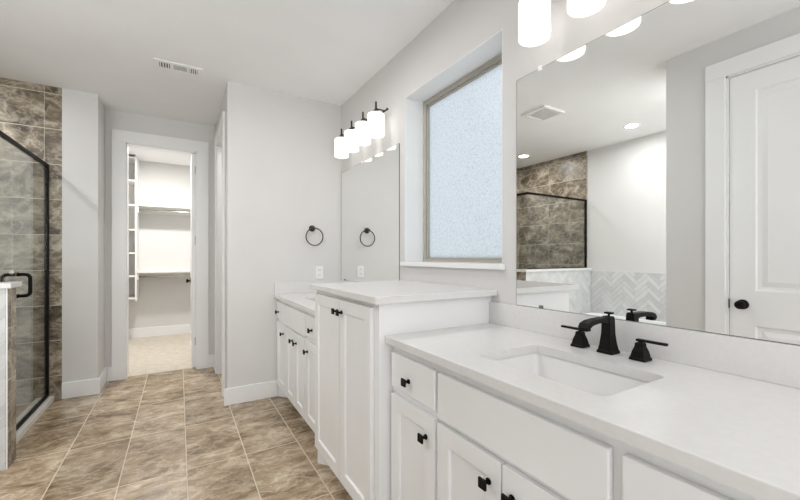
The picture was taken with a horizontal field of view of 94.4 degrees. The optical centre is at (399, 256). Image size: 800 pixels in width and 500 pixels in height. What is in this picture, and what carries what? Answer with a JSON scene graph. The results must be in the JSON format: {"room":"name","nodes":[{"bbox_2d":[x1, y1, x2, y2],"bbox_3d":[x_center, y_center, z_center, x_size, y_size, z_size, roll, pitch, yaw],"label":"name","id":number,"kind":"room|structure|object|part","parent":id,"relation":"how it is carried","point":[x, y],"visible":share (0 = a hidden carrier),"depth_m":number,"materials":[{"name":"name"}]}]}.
{"room":"bathroom","nodes":[
{"label":"bathroom","id":0,"kind":"room"},
{"bbox_2d":[0,77,61,403],"bbox_3d":[-3.502,-0.114,2.902,1.294,2.707,0.012,0,0,-31],"label":"tile","id":1,"kind":"structure","parent":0,"point":[30,113],"depth_m":3.13,"materials":[{"name":"brown tile"}]},
{"bbox_2d":[129,160,189,328],"bbox_3d":[-3.735,-0.114,5.877,2.200,2.707,0.120,0,0,-31],"label":"wall","id":2,"kind":"structure","parent":0,"point":[164,240],"depth_m":5.79,"materials":[{"name":"paint"}]},
{"bbox_2d":[129,155,138,300],"bbox_3d":[-4.067,-0.413,5.387,0.428,2.106,0.379,0,0,-31],"label":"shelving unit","id":3,"kind":"object","parent":2,"relation":"attached to","point":[134,160],"visible":0.36,"depth_m":5.33,"materials":[{"name":"white paint"}]},
{"bbox_3d":[-4.067,-1.420,5.387,0.382,0.022,0.379,0,0,-31],"label":"shelf","id":4,"kind":"part","parent":3,"relation":"part of","materials":[{"name":"white paint"}]},
{"bbox_3d":[-4.067,-1.090,5.387,0.382,0.022,0.379,0,0,-31],"label":"shelf","id":5,"kind":"part","parent":3,"relation":"part of","materials":[{"name":"white paint"}]},
{"bbox_3d":[-3.893,-0.413,5.491,0.023,2.106,0.379,0,0,-31],"label":"panel","id":6,"kind":"part","parent":3,"relation":"part of","materials":[{"name":"white paint"}]},
{"bbox_2d":[129,324,189,338],"bbox_3d":[-3.700,1.165,5.818,1.960,0.150,0.016,0,0,-31],"label":"baseboard","id":7,"kind":"structure","parent":2,"relation":"attached to","point":[184,328],"depth_m":5.78,"materials":[{"name":"white paint"}]},
{"bbox_2d":[137,204,189,215],"bbox_3d":[-3.334,-0.701,5.847,1.300,0.122,0.339,0,0,-31],"label":"shelf","id":8,"kind":"object","parent":2,"relation":"attached to","point":[141,208],"visible":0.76,"depth_m":5.68,"materials":[{"name":"white paint"}]},
{"bbox_3d":[-3.278,-0.680,5.753,1.300,0.032,0.032,0,0,-31],"label":"hanging rod","id":9,"kind":"part","parent":8,"relation":"part of","materials":[{"name":"metal"}]},
{"bbox_2d":[137,270,189,279],"bbox_3d":[-3.334,0.279,5.847,1.300,0.122,0.339,0,0,-31],"label":"shelf","id":10,"kind":"object","parent":2,"relation":"attached to","point":[162,273],"visible":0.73,"depth_m":5.66,"materials":[{"name":"white paint"}]},
{"bbox_3d":[-3.278,0.300,5.753,1.300,0.032,0.032,0,0,-31],"label":"hanging rod","id":11,"kind":"part","parent":10,"relation":"part of","materials":[{"name":"metal"}]},
{"bbox_2d":[105,109,214,381],"bbox_3d":[-2.099,-0.114,4.230,1.985,2.707,0.136,0,0,-31],"label":"wall","id":12,"kind":"structure","parent":0,"point":[114,119],"depth_m":3.85,"materials":[{"name":"paint"}]},
{"bbox_2d":[99,367,106,392],"bbox_3d":[-2.821,1.169,3.520,0.016,0.142,0.376,0,0,-31],"label":"baseboard","id":13,"kind":"structure","parent":12,"relation":"attached to","point":[103,377],"depth_m":3.50,"materials":[{"name":"white paint"}]},
{"bbox_2d":[112,129,208,380],"bbox_3d":[-2.536,-0.016,3.968,0.862,2.512,0.138,0,0,-31],"label":"door frame","id":14,"kind":"structure","parent":12,"relation":"attached to","point":[122,140],"depth_m":3.85,"materials":[{"name":"white paint"}]},
{"bbox_2d":[186,154,195,366],"bbox_3d":[-2.470,0.044,4.370,0.084,2.368,0.634,0,0,-31],"label":"door","id":15,"kind":"structure","parent":12,"relation":"in","point":[192,280],"depth_m":4.12,"materials":[{"name":"white paint"}]},
{"bbox_2d":[209,354,212,367],"bbox_3d":[-2.116,1.169,4.150,0.049,0.142,0.016,0,0,-31],"label":"baseboard","id":16,"kind":"structure","parent":12,"relation":"attached to","point":[211,355],"depth_m":4.15,"materials":[{"name":"white paint"}]},
{"bbox_2d":[0,333,352,499],"bbox_3d":[-1.882,1.284,2.441,3.845,0.112,7.920,0,0,-31],"label":"floor","id":17,"kind":"structure","parent":0,"point":[170,435],"depth_m":2.43,"materials":[{"name":"brown tile"}]},
{"bbox_2d":[16,396,53,442],"bbox_3d":[-2.751,1.220,2.697,0.115,0.040,1.110,0,0,-31],"label":"shower curb","id":18,"kind":"object","parent":17,"relation":"on","point":[31,420],"visible":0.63,"depth_m":2.80,"materials":[{"name":"beige stone"}]},
{"bbox_2d":[0,130,48,430],"bbox_3d":[-3.194,0.205,2.385,1.270,1.990,1.193,0,0,-31],"label":"shower enclosure","id":19,"kind":"object","parent":18,"relation":"on","point":[3,135],"visible":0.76,"depth_m":3.15,"materials":[{"name":"black metal"}]},
{"bbox_3d":[-2.703,0.200,2.551,0.079,0.178,0.028,0,0,-31],"label":"handle","id":20,"kind":"part","parent":19,"relation":"part of","materials":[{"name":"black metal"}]},
{"bbox_3d":[-2.627,0.200,2.596,0.079,0.178,0.028,0,0,-31],"label":"handle","id":21,"kind":"part","parent":19,"relation":"part of","materials":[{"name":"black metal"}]},
{"bbox_2d":[62,88,104,382],"bbox_3d":[-3.521,-0.114,3.173,1.540,2.707,0.496,0,0,-31],"label":"wall pier","id":22,"kind":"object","parent":17,"relation":"on","point":[83,113],"visible":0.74,"depth_m":3.30,"materials":[{"name":"paint"}]},
{"bbox_2d":[62,378,99,398],"bbox_3d":[-2.827,1.169,3.288,0.262,0.142,0.016,0,0,-31],"label":"baseboard","id":23,"kind":"structure","parent":22,"relation":"attached to","point":[87,387],"depth_m":3.28,"materials":[{"name":"white paint"}]},
{"bbox_2d":[275,300,314,432],"bbox_3d":[-0.542,0.801,2.929,0.641,0.878,1.203,0,0,-31],"label":"vanity cabinet","id":24,"kind":"object","parent":17,"relation":"on","point":[295,325],"visible":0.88,"depth_m":2.72,"materials":[{"name":"white paint"}]},
{"bbox_3d":[-1.000,0.468,3.147,0.019,0.145,0.314,0,0,-31],"label":"drawer","id":25,"kind":"part","parent":24,"relation":"part of","materials":[{"name":"white paint"}]},
{"bbox_3d":[-1.000,0.847,3.147,0.019,0.557,0.314,0,0,-31],"label":"door","id":26,"kind":"part","parent":24,"relation":"part of","materials":[{"name":"white paint"}]},
{"bbox_3d":[-0.847,0.849,2.890,0.019,0.553,0.252,0,0,-31],"label":"door","id":27,"kind":"part","parent":24,"relation":"part of","materials":[{"name":"white paint"}]},
{"bbox_3d":[-0.714,0.849,2.666,0.019,0.553,0.252,0,0,-31],"label":"door","id":28,"kind":"part","parent":24,"relation":"part of","materials":[{"name":"white paint"}]},
{"bbox_3d":[-0.561,0.468,2.409,0.019,0.145,0.310,0,0,-31],"label":"drawer","id":29,"kind":"part","parent":24,"relation":"part of","materials":[{"name":"white paint"}]},
{"bbox_3d":[-0.561,0.847,2.409,0.019,0.557,0.310,0,0,-31],"label":"door","id":30,"kind":"part","parent":24,"relation":"part of","materials":[{"name":"white paint"}]},
{"bbox_2d":[274,280,352,314],"bbox_3d":[-0.538,0.293,2.931,0.632,0.135,1.204,0,0,-31],"label":"countertop","id":31,"kind":"structure","parent":24,"relation":"on","point":[300,295],"depth_m":3.28,"materials":[{"name":"white stone"}]},
{"bbox_2d":[315,290,490,499],"bbox_3d":[-0.042,0.717,2.045,0.687,1.046,0.814,0,0,-31],"label":"base cabinet","id":32,"kind":"object","parent":17,"relation":"on","point":[353,359],"visible":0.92,"depth_m":1.73,"materials":[{"name":"white paint"}]},
{"bbox_3d":[-0.399,0.675,2.048,0.019,0.914,0.397,0,0,-31],"label":"door","id":33,"kind":"part","parent":32,"relation":"part of","materials":[{"name":"white paint"}]},
{"bbox_3d":[-0.301,0.278,1.838,0.030,0.029,0.029,0,0,-31],"label":"knob","id":34,"kind":"part","parent":32,"relation":"part of","materials":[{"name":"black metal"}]},
{"bbox_3d":[-0.207,0.675,1.726,0.019,0.914,0.343,0,0,-31],"label":"door","id":35,"kind":"part","parent":32,"relation":"part of","materials":[{"name":"white paint"}]},
{"bbox_2d":[310,280,496,304],"bbox_3d":[-0.028,0.179,2.032,0.676,0.030,0.860,0,0,-31],"label":"countertop","id":36,"kind":"structure","parent":32,"relation":"on","point":[400,291],"depth_m":1.79,"materials":[{"name":"white stone"}]},
{"bbox_2d":[391,346,759,499],"bbox_3d":[0.526,0.801,1.157,0.620,0.878,1.290,0,0,-31],"label":"vanity cabinet","id":37,"kind":"object","parent":17,"relation":"on","point":[455,436],"visible":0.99,"depth_m":1.03,"materials":[{"name":"white paint"}]},
{"bbox_3d":[0.022,0.483,1.425,0.030,0.029,0.029,0,0,-31],"label":"knob","id":38,"kind":"part","parent":37,"relation":"part of","materials":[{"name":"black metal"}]},
{"bbox_3d":[0.049,0.469,1.426,0.019,0.142,0.304,0,0,-31],"label":"drawer","id":39,"kind":"part","parent":37,"relation":"part of","materials":[{"name":"white paint"}]},
{"bbox_3d":[0.049,0.847,1.426,0.019,0.557,0.304,0,0,-31],"label":"door","id":40,"kind":"part","parent":37,"relation":"part of","materials":[{"name":"white paint"}]},
{"bbox_3d":[0.082,0.648,1.326,0.030,0.029,0.029,0,0,-31],"label":"knob","id":41,"kind":"part","parent":37,"relation":"part of","materials":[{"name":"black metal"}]},
{"bbox_3d":[0.211,0.849,1.154,0.019,0.553,0.293,0,0,-31],"label":"door","id":42,"kind":"part","parent":37,"relation":"part of","materials":[{"name":"white paint"}]},
{"bbox_3d":[0.242,0.644,1.056,0.030,0.029,0.029,0,0,-31],"label":"knob","id":43,"kind":"part","parent":37,"relation":"part of","materials":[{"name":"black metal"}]},
{"bbox_3d":[0.287,0.644,0.980,0.030,0.029,0.029,0,0,-31],"label":"knob","id":44,"kind":"part","parent":37,"relation":"part of","materials":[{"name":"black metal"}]},
{"bbox_3d":[0.364,0.849,0.898,0.019,0.553,0.293,0,0,-31],"label":"door","id":45,"kind":"part","parent":37,"relation":"part of","materials":[{"name":"white paint"}]},
{"bbox_2d":[385,301,799,499],"bbox_3d":[0.534,0.293,1.151,0.612,0.135,1.310,0,0,-31],"label":"countertop","id":46,"kind":"structure","parent":37,"relation":"on","point":[724,409],"depth_m":0.94,"materials":[{"name":"white stone"}]},
{"bbox_2d":[493,353,648,395],"bbox_3d":[0.498,0.434,1.137,0.356,0.145,0.497,0,0,-31],"label":"sink","id":47,"kind":"object","parent":46,"relation":"in","point":[596,381],"visible":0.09,"depth_m":1.26,"materials":[{"name":"white ceramic"}]},
{"bbox_2d":[561,311,667,362],"bbox_3d":[0.667,0.262,1.248,0.172,0.140,0.362,0,0,-31],"label":"faucet","id":48,"kind":"object","parent":46,"relation":"on","point":[608,345],"visible":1,"depth_m":1.26,"materials":[{"name":"black metal"}]},
{"bbox_3d":[0.649,0.271,1.396,0.015,0.013,0.089,0,0,-31],"label":"lever","id":49,"kind":"part","parent":48,"relation":"part of","materials":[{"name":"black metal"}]},
{"bbox_3d":[0.665,0.303,1.368,0.047,0.056,0.047,0,0,-31],"label":"handle","id":50,"kind":"part","parent":48,"relation":"part of","materials":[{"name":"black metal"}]},
{"bbox_3d":[0.667,0.269,1.248,0.172,0.126,0.052,0,0,-31],"label":"spout","id":51,"kind":"part","parent":48,"relation":"part of","materials":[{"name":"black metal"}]},
{"bbox_3d":[0.772,0.303,1.190,0.047,0.056,0.047,0,0,-31],"label":"handle","id":52,"kind":"part","parent":48,"relation":"part of","materials":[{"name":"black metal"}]},
{"bbox_3d":[0.788,0.271,1.162,0.015,0.013,0.089,0,0,-31],"label":"lever","id":53,"kind":"part","parent":48,"relation":"part of","materials":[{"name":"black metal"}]},
{"bbox_3d":[0.531,0.469,0.618,0.019,0.142,0.307,0,0,-31],"label":"drawer","id":54,"kind":"part","parent":37,"relation":"part of","materials":[{"name":"white paint"}]},
{"bbox_2d":[215,88,225,388],"bbox_3d":[-1.742,-0.114,3.718,0.120,2.707,1.140,0,0,-31],"label":"wall","id":55,"kind":"structure","parent":0,"point":[223,104],"depth_m":3.23,"materials":[{"name":"paint"}]},
{"bbox_2d":[215,111,224,397],"bbox_3d":[-1.718,-0.020,3.661,0.138,2.520,0.870,0,0,-31],"label":"door frame","id":56,"kind":"structure","parent":55,"relation":"attached to","point":[220,134],"depth_m":3.91,"materials":[{"name":"white paint"}]},
{"bbox_2d":[0,0,453,165],"bbox_3d":[-1.882,-1.517,2.441,3.845,0.100,7.920,0,0,-31],"label":"ceiling","id":57,"kind":"structure","parent":0,"point":[325,51],"depth_m":2.56,"materials":[{"name":"paint"}]},
{"bbox_2d":[153,58,202,77],"bbox_3d":[-1.720,-1.463,2.881,0.325,0.008,0.160,0,0,-31],"label":"ceiling vent","id":58,"kind":"object","parent":57,"relation":"in","point":[158,63],"visible":1,"depth_m":2.88,"materials":[{"name":"white plastic"}]},
{"bbox_2d":[226,81,340,387],"bbox_3d":[-1.038,-0.114,3.405,1.008,2.707,0.120,0,0,-31],"label":"wall","id":59,"kind":"structure","parent":0,"point":[283,172],"depth_m":3.26,"materials":[{"name":"paint"}]},
{"bbox_2d":[224,380,277,405],"bbox_3d":[-1.274,1.169,3.185,0.433,0.142,0.016,0,0,-31],"label":"baseboard","id":60,"kind":"structure","parent":59,"relation":"attached to","point":[252,392],"depth_m":3.17,"materials":[{"name":"white paint"}]},
{"bbox_2d":[305,225,322,245],"bbox_3d":[-0.798,-0.195,3.446,0.170,0.192,0.054,0,0,-31],"label":"towel ring","id":61,"kind":"object","parent":59,"relation":"attached to","point":[312,228],"visible":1,"depth_m":3.44,"materials":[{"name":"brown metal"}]},
{"bbox_2d":[316,266,322,278],"bbox_3d":[-0.760,0.150,3.495,0.072,0.116,0.008,0,0,-31],"label":"power outlet","id":62,"kind":"object","parent":59,"relation":"attached to","point":[319,269],"visible":1,"depth_m":3.49,"materials":[{"name":"white plastic"}]},
{"bbox_2d":[341,0,799,345],"bbox_3d":[0.273,-0.114,2.384,0.200,2.707,5.616,0,0,-31],"label":"wall","id":63,"kind":"structure","parent":0,"point":[464,25],"depth_m":1.95,"materials":[{"name":"paint"}]},
{"bbox_2d":[334,101,387,158],"bbox_3d":[-0.322,-1.011,3.009,0.182,0.258,0.792,0,0,-31],"label":"vanity light","id":64,"kind":"object","parent":63,"relation":"attached to","point":[372,126],"visible":1,"depth_m":2.85,"materials":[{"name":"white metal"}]},
{"bbox_3d":[-0.517,-0.964,3.281,0.124,0.163,0.124,0,0,-31],"label":"lamp shade","id":65,"kind":"part","parent":64,"relation":"part of","materials":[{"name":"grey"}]},
{"bbox_3d":[-0.404,-0.964,3.090,0.124,0.163,0.124,0,0,-31],"label":"lamp shade","id":66,"kind":"part","parent":64,"relation":"part of","materials":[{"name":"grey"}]},
{"bbox_3d":[-0.290,-0.964,2.899,0.124,0.163,0.124,0,0,-31],"label":"lamp shade","id":67,"kind":"part","parent":64,"relation":"part of","materials":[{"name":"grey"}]},
{"bbox_3d":[-0.176,-0.964,2.708,0.124,0.163,0.124,0,0,-31],"label":"lamp shade","id":68,"kind":"part","parent":64,"relation":"part of","materials":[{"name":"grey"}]},
{"bbox_3d":[-0.153,-1.091,2.721,0.096,0.078,0.042,0,0,-31],"label":"arm","id":69,"kind":"part","parent":64,"relation":"part of","materials":[{"name":"brown metal"}]},
{"bbox_2d":[341,143,399,281],"bbox_3d":[-0.287,-0.292,3.117,0.010,1.053,1.096,0,0,-31],"label":"mirror","id":70,"kind":"object","parent":63,"relation":"attached to","point":[370,189],"visible":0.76,"depth_m":3.03,"materials":[{"name":"silver mirror"}]},
{"bbox_2d":[400,29,504,269],"bbox_3d":[0.340,-0.524,2.243,0.230,1.176,0.950,0,0,-31],"label":"window","id":71,"kind":"structure","parent":63,"relation":"in","point":[453,121],"depth_m":2.35,"materials":[{"name":"beige plastic"}]},
{"bbox_3d":[0.318,0.050,2.230,0.180,0.028,0.950,0,0,-31],"label":"sill","id":72,"kind":"part","parent":71,"relation":"part of","materials":[{"name":"white paint"}]},
{"bbox_3d":[0.417,-0.536,2.289,0.050,1.152,0.910,0,0,-31],"label":"frame","id":73,"kind":"part","parent":71,"relation":"part of","materials":[{"name":"beige plastic"}]},
{"bbox_3d":[0.422,-0.530,2.292,0.006,1.096,0.842,0,0,-31],"label":"pane","id":74,"kind":"part","parent":71,"relation":"part of","materials":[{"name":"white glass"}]},
{"bbox_2d":[518,0,550,46],"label":"vanity light","id":75,"kind":"object","parent":63,"relation":"attached to","point":[534,23],"depth_m":1.46,"materials":[{"name":"white glass"}]},
{"bbox_3d":[0.544,-0.964,1.500,0.124,0.163,0.124,0,0,-31],"label":"lamp shade","id":76,"kind":"part","parent":75,"relation":"part of","materials":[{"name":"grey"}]},
{"bbox_2d":[567,0,605,17],"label":"vanity light","id":77,"kind":"object","parent":63,"relation":"attached to","point":[575,8],"depth_m":1.36,"materials":[{"name":"white glass"}]},
{"bbox_3d":[0.657,-0.964,1.309,0.124,0.163,0.124,0,0,-31],"label":"lamp shade","id":78,"kind":"part","parent":77,"relation":"part of","materials":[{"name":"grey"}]},
{"bbox_2d":[489,301,799,388],"bbox_3d":[0.790,0.279,1.303,0.018,0.106,1.310,0,0,-31],"label":"backsplash","id":79,"kind":"structure","parent":63,"relation":"attached to","point":[768,361],"depth_m":1.14,"materials":[{"name":"white stone"}]},
{"bbox_2d":[516,0,799,344],"bbox_3d":[0.889,-0.297,1.143,0.010,1.063,1.356,0,0,-31],"label":"mirror","id":80,"kind":"object","parent":63,"relation":"attached to","point":[658,157],"visible":1,"depth_m":1.18,"materials":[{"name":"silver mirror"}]},
{"bbox_3d":[-2.891,0.714,1.892,1.286,1.053,0.130,0,0,-31],"label":"wall","id":81,"kind":"structure","parent":0,"visible":0},
{"bbox_2d":[0,289,5,470],"bbox_3d":[-2.852,0.714,1.833,1.292,1.053,0.011,0,0,-31],"label":"tile","id":82,"kind":"structure","parent":81,"relation":"attached to","point":[2,291],"depth_m":2.15,"materials":[{"name":"tile"}]},
{"bbox_2d":[6,289,7,469],"bbox_3d":[-2.292,0.714,2.161,0.006,1.053,0.005,0,0,-31],"label":"tile edge","id":83,"kind":"structure","parent":81,"relation":"attached to","point":[6,289],"depth_m":2.16,"materials":[{"name":"white paint"}]},
{"bbox_2d":[5,288,15,466],"bbox_3d":[-2.332,0.714,2.219,0.010,1.053,0.140,0,0,-31],"label":"end tile","id":84,"kind":"structure","parent":81,"relation":"attached to","point":[12,291],"depth_m":2.22,"materials":[{"name":"brown stone"}]},
{"bbox_2d":[0,281,21,288],"bbox_3d":[-2.875,0.171,1.897,1.318,0.031,0.178,0,0,-31],"label":"wall cap","id":85,"kind":"object","parent":81,"relation":"on","point":[3,285],"visible":1,"depth_m":2.16,"materials":[{"name":"white stone"}]}
]}

